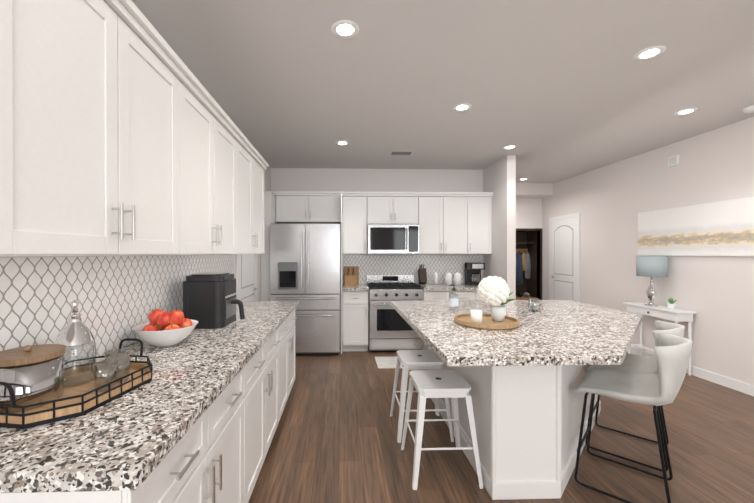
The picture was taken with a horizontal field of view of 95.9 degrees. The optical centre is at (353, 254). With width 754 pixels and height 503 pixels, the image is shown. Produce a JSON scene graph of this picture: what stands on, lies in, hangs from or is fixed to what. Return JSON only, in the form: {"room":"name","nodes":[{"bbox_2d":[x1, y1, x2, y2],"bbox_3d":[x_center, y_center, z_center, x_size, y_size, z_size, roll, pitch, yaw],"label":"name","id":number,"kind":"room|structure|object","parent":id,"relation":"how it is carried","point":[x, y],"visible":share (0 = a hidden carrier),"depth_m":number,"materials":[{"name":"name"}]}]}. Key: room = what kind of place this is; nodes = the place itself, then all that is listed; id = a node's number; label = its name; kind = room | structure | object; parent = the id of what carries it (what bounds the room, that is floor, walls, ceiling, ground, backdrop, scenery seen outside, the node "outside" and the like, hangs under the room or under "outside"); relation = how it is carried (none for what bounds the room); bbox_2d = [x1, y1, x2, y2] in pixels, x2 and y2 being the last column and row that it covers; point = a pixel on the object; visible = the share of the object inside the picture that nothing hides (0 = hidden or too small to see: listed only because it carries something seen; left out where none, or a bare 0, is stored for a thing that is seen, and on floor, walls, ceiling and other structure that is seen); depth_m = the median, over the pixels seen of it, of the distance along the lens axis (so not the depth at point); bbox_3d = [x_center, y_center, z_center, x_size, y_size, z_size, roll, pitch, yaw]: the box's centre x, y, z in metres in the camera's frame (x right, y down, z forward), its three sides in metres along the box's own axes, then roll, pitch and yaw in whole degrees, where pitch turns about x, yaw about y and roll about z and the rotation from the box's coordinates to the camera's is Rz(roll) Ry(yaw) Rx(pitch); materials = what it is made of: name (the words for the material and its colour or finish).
{"room":"kitchen","nodes":[
{"label":"kitchen","id":0,"kind":"room"},
{"bbox_2d":[0,165,270,367],"bbox_3d":[-1.226,0.024,1.071,0.128,2.740,8.780,0,0,-2],"label":"wall","id":1,"kind":"structure","parent":0,"point":[117,297],"depth_m":1.55,"materials":[{"name":"tile"}]},
{"bbox_2d":[0,0,267,255],"bbox_3d":[-1.012,-0.459,2.092,0.372,0.920,2.740,0,0,-2],"label":"upper cabinet","id":2,"kind":"object","parent":1,"relation":"attached to","point":[121,133],"visible":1,"depth_m":1.17,"materials":[{"name":"white wood"}]},
{"bbox_2d":[236,254,257,300],"bbox_3d":[-1.226,0.340,3.999,0.060,2.090,0.830,0,0,-2],"label":"pantry door","id":3,"kind":"structure","parent":1,"relation":"in","point":[246,278],"depth_m":3.92,"materials":[{"name":"white wood"}]},
{"bbox_2d":[271,168,482,341],"bbox_3d":[0.387,0.011,5.448,3.380,2.740,0.128,0,0,-2],"label":"wall","id":4,"kind":"structure","parent":0,"point":[377,180],"depth_m":5.39,"materials":[{"name":"paint"}]},
{"bbox_2d":[266,191,492,253],"bbox_3d":[0.395,-0.468,5.196,3.374,0.920,0.384,0,0,-2],"label":"upper cabinet","id":5,"kind":"object","parent":4,"relation":"attached to","point":[454,222],"visible":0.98,"depth_m":5.07,"materials":[{"name":"white wood"}]},
{"bbox_2d":[367,224,418,253],"bbox_3d":[0.586,-0.225,5.167,0.760,0.437,0.438,0,0,-2],"label":"microwave","id":6,"kind":"object","parent":5,"relation":"attached to","point":[392,238],"visible":0.96,"depth_m":5.00,"materials":[{"name":"silver metal"}]},
{"bbox_2d":[132,0,753,182],"bbox_3d":[1.379,-1.379,2.127,5.460,0.060,10.800,0,0,-2],"label":"ceiling","id":7,"kind":"structure","parent":0,"point":[554,91],"depth_m":2.58,"materials":[{"name":"paint"}]},
{"bbox_2d":[336,141,348,145],"bbox_3d":[-0.133,-1.351,4.122,0.170,0.006,0.170,0,0,-2],"label":"recessed light","id":8,"kind":"object","parent":7,"relation":"in","point":[342,143],"visible":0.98,"depth_m":4.12,"materials":[{"name":"white plastic"}]},
{"bbox_2d":[331,20,358,38],"bbox_3d":[-0.049,-1.345,2.034,0.170,0.006,0.170,0,0,-2],"label":"recessed light","id":9,"kind":"object","parent":7,"relation":"in","point":[345,29],"visible":1,"depth_m":2.03,"materials":[{"name":"white plastic"}]},
{"bbox_2d":[389,151,413,154],"bbox_3d":[0.636,-1.347,4.505,0.300,0.013,0.160,0,0,-2],"label":"ceiling vent","id":10,"kind":"object","parent":7,"relation":"in","point":[401,152],"visible":1,"depth_m":4.47,"materials":[{"name":"silver metal"}]},
{"bbox_2d":[453,103,471,110],"bbox_3d":[0.999,-1.348,3.116,0.170,0.006,0.170,0,0,-2],"label":"recessed light","id":11,"kind":"object","parent":7,"relation":"in","point":[463,107],"visible":1,"depth_m":3.11,"materials":[{"name":"white plastic"}]},
{"bbox_2d":[503,145,516,149],"bbox_3d":[1.973,-1.352,4.286,0.170,0.006,0.170,0,0,-2],"label":"recessed light","id":12,"kind":"object","parent":7,"relation":"in","point":[508,147],"visible":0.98,"depth_m":4.28,"materials":[{"name":"white plastic"}]},
{"bbox_2d":[633,46,665,60],"bbox_3d":[1.985,-1.346,2.276,0.170,0.006,0.170,0,0,-2],"label":"recessed light","id":13,"kind":"object","parent":7,"relation":"in","point":[649,53],"visible":1,"depth_m":2.27,"materials":[{"name":"white plastic"}]},
{"bbox_2d":[674,108,697,115],"bbox_3d":[3.147,-1.349,3.211,0.170,0.006,0.170,0,0,-2],"label":"recessed light","id":14,"kind":"object","parent":7,"relation":"in","point":[685,111],"visible":0.96,"depth_m":3.20,"materials":[{"name":"white plastic"}]},
{"bbox_2d":[742,105,753,112],"bbox_3d":[3.670,-1.334,3.117,0.130,0.034,0.128,0,0,-2],"label":"smoke detector","id":15,"kind":"object","parent":7,"relation":"attached to","point":[749,109],"visible":1,"depth_m":3.11,"materials":[{"name":"white plastic"}]},
{"bbox_2d":[483,155,515,299],"bbox_3d":[2.128,0.010,5.780,0.144,2.740,2.292,0,0,-2],"label":"wall column","id":16,"kind":"structure","parent":0,"point":[499,179],"depth_m":4.75,"materials":[{"name":"paint"}]},
{"bbox_2d":[248,342,753,502],"bbox_3d":[1.379,1.421,2.135,5.460,0.060,10.800,0,0,-2],"label":"floor","id":17,"kind":"structure","parent":0,"point":[334,439],"depth_m":2.42,"materials":[{"name":"brown wood"}]},
{"bbox_2d":[0,358,251,502],"bbox_3d":[-0.848,0.958,1.246,0.647,0.870,0.961,0,0,-2],"label":"base cabinet","id":18,"kind":"object","parent":17,"relation":"on","point":[217,453],"depth_m":1.20,"materials":[{"name":"white wood"}]},
{"bbox_2d":[0,301,297,492],"bbox_3d":[-0.860,0.498,2.104,0.677,0.043,2.730,0,0,-2],"label":"countertop","id":19,"kind":"structure","parent":18,"relation":"on","point":[129,441],"depth_m":0.97,"materials":[{"name":"stone"}]},
{"bbox_2d":[0,300,151,428],"bbox_3d":[-0.953,0.322,1.171,0.347,0.312,0.485,0,0,8],"label":"serving tray","id":20,"kind":"object","parent":19,"relation":"on","point":[40,385],"visible":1,"depth_m":1.08,"materials":[{"name":"brown wood"}]},
{"bbox_2d":[132,308,197,346],"bbox_3d":[-0.992,0.381,1.800,0.310,0.192,0.310,0,0,-2],"label":"fruit bowl","id":21,"kind":"object","parent":19,"relation":"on","point":[161,328],"visible":1,"depth_m":1.76,"materials":[{"name":"white ceramic"}]},
{"bbox_2d":[183,272,244,328],"bbox_3d":[-0.930,0.303,2.332,0.366,0.345,0.320,0,0,-2],"label":"air fryer","id":22,"kind":"object","parent":19,"relation":"on","point":[210,301],"visible":0.96,"depth_m":2.17,"materials":[{"name":"black plastic"}]},
{"bbox_2d":[252,322,283,491],"bbox_3d":[-0.875,0.956,2.115,0.647,0.870,1.022,0,0,-2],"label":"base cabinet","id":23,"kind":"object","parent":17,"relation":"on","point":[268,362],"depth_m":2.13,"materials":[{"name":"white wood"}]},
{"bbox_2d":[284,309,295,406],"bbox_3d":[-0.901,0.953,2.984,0.647,0.870,0.961,0,0,-2],"label":"base cabinet","id":24,"kind":"object","parent":17,"relation":"on","point":[289,323],"depth_m":3.03,"materials":[{"name":"white wood"}]},
{"bbox_2d":[270,224,339,354],"bbox_3d":[-0.662,0.482,4.940,0.940,1.800,0.838,0,0,-2],"label":"fridge","id":25,"kind":"object","parent":17,"relation":"on","point":[305,266],"visible":0.88,"depth_m":4.58,"materials":[{"name":"silver metal"}]},
{"bbox_2d":[341,284,367,353],"bbox_3d":[0.020,0.947,5.062,0.362,0.870,0.637,0,0,-2],"label":"base cabinet","id":26,"kind":"object","parent":17,"relation":"on","point":[355,320],"depth_m":4.75,"materials":[{"name":"white wood"}]},
{"bbox_2d":[343,284,477,290],"bbox_3d":[0.962,0.489,5.077,2.248,0.043,0.662,0,0,-2],"label":"countertop","id":27,"kind":"structure","parent":26,"relation":"on","point":[425,287],"depth_m":4.81,"materials":[{"name":"stone"}]},
{"bbox_2d":[344,266,358,285],"bbox_3d":[-0.030,0.327,5.193,0.230,0.280,0.225,0,0,-2],"label":"cutting board","id":28,"kind":"object","parent":27,"relation":"on","point":[351,275],"visible":0.98,"depth_m":5.16,"materials":[{"name":"brown wood"}]},
{"bbox_2d":[418,264,426,283],"bbox_3d":[1.064,0.310,5.231,0.100,0.308,0.205,0,0,-2],"label":"knife block","id":29,"kind":"object","parent":27,"relation":"on","point":[422,276],"visible":1,"depth_m":5.18,"materials":[{"name":"brown wood"}]},
{"bbox_2d":[434,272,437,284],"bbox_3d":[1.264,0.367,5.220,0.059,0.200,0.059,0,0,-14],"label":"canister","id":30,"kind":"object","parent":27,"relation":"on","point":[435,274],"depth_m":5.20,"materials":[{"name":"white ceramic"}]},
{"bbox_2d":[445,272,451,284],"bbox_3d":[1.464,0.371,5.226,0.108,0.190,0.108,0,0,-14],"label":"canister","id":31,"kind":"object","parent":27,"relation":"on","point":[448,278],"depth_m":5.18,"materials":[{"name":"white ceramic"}]},
{"bbox_2d":[454,272,460,284],"bbox_3d":[1.604,0.371,5.230,0.108,0.190,0.108,0,0,-14],"label":"canister","id":32,"kind":"object","parent":27,"relation":"on","point":[457,277],"depth_m":5.19,"materials":[{"name":"white ceramic"}]},
{"bbox_2d":[465,262,484,285],"bbox_3d":[1.865,0.296,5.221,0.220,0.340,0.255,0,0,-2],"label":"coffee maker","id":33,"kind":"object","parent":27,"relation":"on","point":[473,273],"visible":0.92,"depth_m":5.22,"materials":[{"name":"black plastic"}]},
{"bbox_2d":[375,357,401,368],"bbox_3d":[0.617,1.378,4.338,0.650,0.012,0.450,0,0,-2],"label":"mat","id":34,"kind":"object","parent":17,"relation":"on","point":[386,362],"visible":0.46,"depth_m":4.31,"materials":[{"name":"fabric"}]},
{"bbox_2d":[366,275,422,351],"bbox_3d":[0.590,0.852,5.029,0.748,1.060,0.719,0,0,-2],"label":"range","id":35,"kind":"object","parent":17,"relation":"on","point":[390,329],"visible":0.9,"depth_m":4.74,"materials":[{"name":"silver metal"}]},
{"bbox_2d":[390,350,453,442],"bbox_3d":[0.531,1.099,2.719,0.426,0.580,0.426,0,0,-2],"label":"stool","id":36,"kind":"object","parent":17,"relation":"on","point":[408,360],"visible":0.9,"depth_m":2.57,"materials":[{"name":"metal"}]},
{"bbox_2d":[401,370,482,489],"bbox_3d":[0.556,1.100,2.219,0.426,0.580,0.426,0,0,-2],"label":"stool","id":37,"kind":"object","parent":17,"relation":"on","point":[454,386],"visible":1,"depth_m":2.07,"materials":[{"name":"metal"}]},
{"bbox_2d":[422,291,480,349],"bbox_3d":[1.373,0.947,5.103,0.793,0.870,0.637,0,0,-2],"label":"base cabinet","id":38,"kind":"object","parent":17,"relation":"on","point":[427,295],"depth_m":4.79,"materials":[{"name":"white wood"}]},
{"bbox_2d":[428,348,621,499],"bbox_3d":[1.478,0.954,2.700,1.435,0.869,1.523,0,0,-2],"label":"kitchen island","id":39,"kind":"object","parent":17,"relation":"on","point":[524,378],"depth_m":1.94,"materials":[{"name":"wood"}]},
{"bbox_2d":[390,300,641,367],"bbox_3d":[1.336,0.497,2.551,1.860,0.043,1.900,0,0,-2],"label":"island countertop","id":40,"kind":"structure","parent":39,"relation":"on","point":[563,333],"depth_m":2.02,"materials":[{"name":"stone"}]},
{"bbox_2d":[450,284,457,309],"bbox_3d":[0.862,0.365,2.917,0.078,0.217,0.073,0,0,-2],"label":"soap bottle","id":41,"kind":"object","parent":40,"relation":"on","point":[453,301],"visible":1,"depth_m":2.90,"materials":[{"name":"clear glass"}]},
{"bbox_2d":[454,276,519,329],"bbox_3d":[0.919,0.311,2.338,0.432,0.327,0.420,0,0,-2],"label":"tray","id":42,"kind":"object","parent":40,"relation":"on","point":[494,293],"visible":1,"depth_m":2.29,"materials":[{"name":"brown wood"}]},
{"bbox_2d":[528,298,538,311],"bbox_3d":[1.508,0.424,2.837,0.084,0.100,0.084,0,0,-2],"label":"glass candle","id":43,"kind":"object","parent":40,"relation":"on","point":[533,305],"visible":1,"depth_m":2.81,"materials":[{"name":"glass"}]},
{"bbox_2d":[516,295,537,299],"bbox_3d":[3.473,1.131,7.114,0.584,0.490,0.467,0,0,-2],"label":"bench","id":44,"kind":"object","parent":17,"relation":"on","point":[523,297],"visible":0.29,"depth_m":6.89,"materials":[{"name":"brown wood"}]},
{"bbox_2d":[517,292,529,296],"bbox_3d":[3.479,0.840,7.100,0.386,0.090,0.188,0,0,-2],"label":"shoes","id":45,"kind":"object","parent":44,"relation":"on","point":[519,294],"visible":0.67,"depth_m":7.05,"materials":[{"name":"black plastic"}]},
{"bbox_2d":[573,332,692,502],"bbox_3d":[1.668,0.931,2.037,0.521,0.910,0.498,0,0,43],"label":"stool","id":46,"kind":"object","parent":17,"relation":"on","point":[673,355],"visible":0.98,"depth_m":2.00,"materials":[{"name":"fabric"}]},
{"bbox_2d":[585,320,684,471],"bbox_3d":[1.996,0.930,2.417,0.521,0.910,0.498,0,0,43],"label":"stool","id":47,"kind":"object","parent":17,"relation":"on","point":[640,364],"visible":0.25,"depth_m":2.43,"materials":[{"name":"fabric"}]},
{"bbox_2d":[623,302,696,375],"bbox_3d":[3.759,1.014,4.207,0.236,0.740,0.740,0,0,-2],"label":"console table","id":48,"kind":"object","parent":17,"relation":"on","point":[676,315],"visible":0.71,"depth_m":4.06,"materials":[{"name":"white wood"}]},
{"bbox_2d":[636,256,667,306],"bbox_3d":[3.731,0.333,4.245,0.300,0.620,0.300,0,0,-2],"label":"lamp","id":49,"kind":"object","parent":48,"relation":"on","point":[651,266],"visible":1,"depth_m":4.16,"materials":[{"name":"silver metal"}]},
{"bbox_2d":[667,297,676,308],"bbox_3d":[3.764,0.573,4.008,0.082,0.143,0.095,0,0,-2],"label":"plant pot","id":50,"kind":"object","parent":48,"relation":"on","point":[671,304],"visible":1,"depth_m":4.00,"materials":[{"name":"white ceramic"}]},
{"bbox_2d":[516,183,552,299],"bbox_3d":[2.982,0.006,6.967,1.660,2.740,0.970,0,0,-2],"label":"wall","id":51,"kind":"structure","parent":0,"point":[529,196],"depth_m":6.85,"materials":[{"name":"paint"}]},
{"bbox_2d":[516,242,534,252],"bbox_3d":[3.471,-0.144,7.195,0.584,0.240,0.297,0,0,-2],"label":"shelf rail","id":52,"kind":"object","parent":51,"relation":"attached to","point":[522,250],"visible":0.44,"depth_m":7.29,"materials":[{"name":"brown wood"}]},
{"bbox_2d":[516,252,530,284],"bbox_3d":[3.475,0.296,7.208,0.600,0.700,0.105,0,0,-2],"label":"coats","id":53,"kind":"object","parent":52,"relation":"hanging from","point":[523,262],"visible":0.6,"depth_m":7.18,"materials":[{"name":"blue fabric"}]},
{"bbox_2d":[542,116,753,385],"bbox_3d":[4.019,0.021,2.162,0.120,2.740,10.640,0,0,-2],"label":"wall","id":54,"kind":"structure","parent":0,"point":[609,203],"depth_m":4.08,"materials":[{"name":"paint"}]},
{"bbox_2d":[549,213,579,301],"bbox_3d":[3.804,0.334,6.178,0.060,2.090,0.840,0,0,-2],"label":"hall door","id":55,"kind":"structure","parent":54,"relation":"in","point":[564,258],"depth_m":6.14,"materials":[{"name":"white wood"}]},
{"bbox_2d":[668,154,679,166],"bbox_3d":[3.882,-1.135,4.115,0.030,0.120,0.120,0,0,-2],"label":"switch box","id":56,"kind":"object","parent":54,"relation":"attached to","point":[674,160],"visible":1,"depth_m":4.10,"materials":[{"name":"white plastic"}]},
{"bbox_2d":[630,347,753,395],"bbox_3d":[3.959,1.341,1.913,0.013,0.100,9.900,0,0,-2],"label":"baseboard","id":57,"kind":"structure","parent":54,"relation":"attached to","point":[745,388],"depth_m":3.63,"materials":[{"name":"white wood"}]},
{"bbox_2d":[638,197,753,255],"bbox_3d":[3.893,-0.274,3.697,0.032,0.580,1.800,0,0,-2],"label":"picture","id":58,"kind":"object","parent":54,"relation":"attached to","point":[723,228],"visible":0.98,"depth_m":3.79,"materials":[{"name":"fabric"}]}
]}

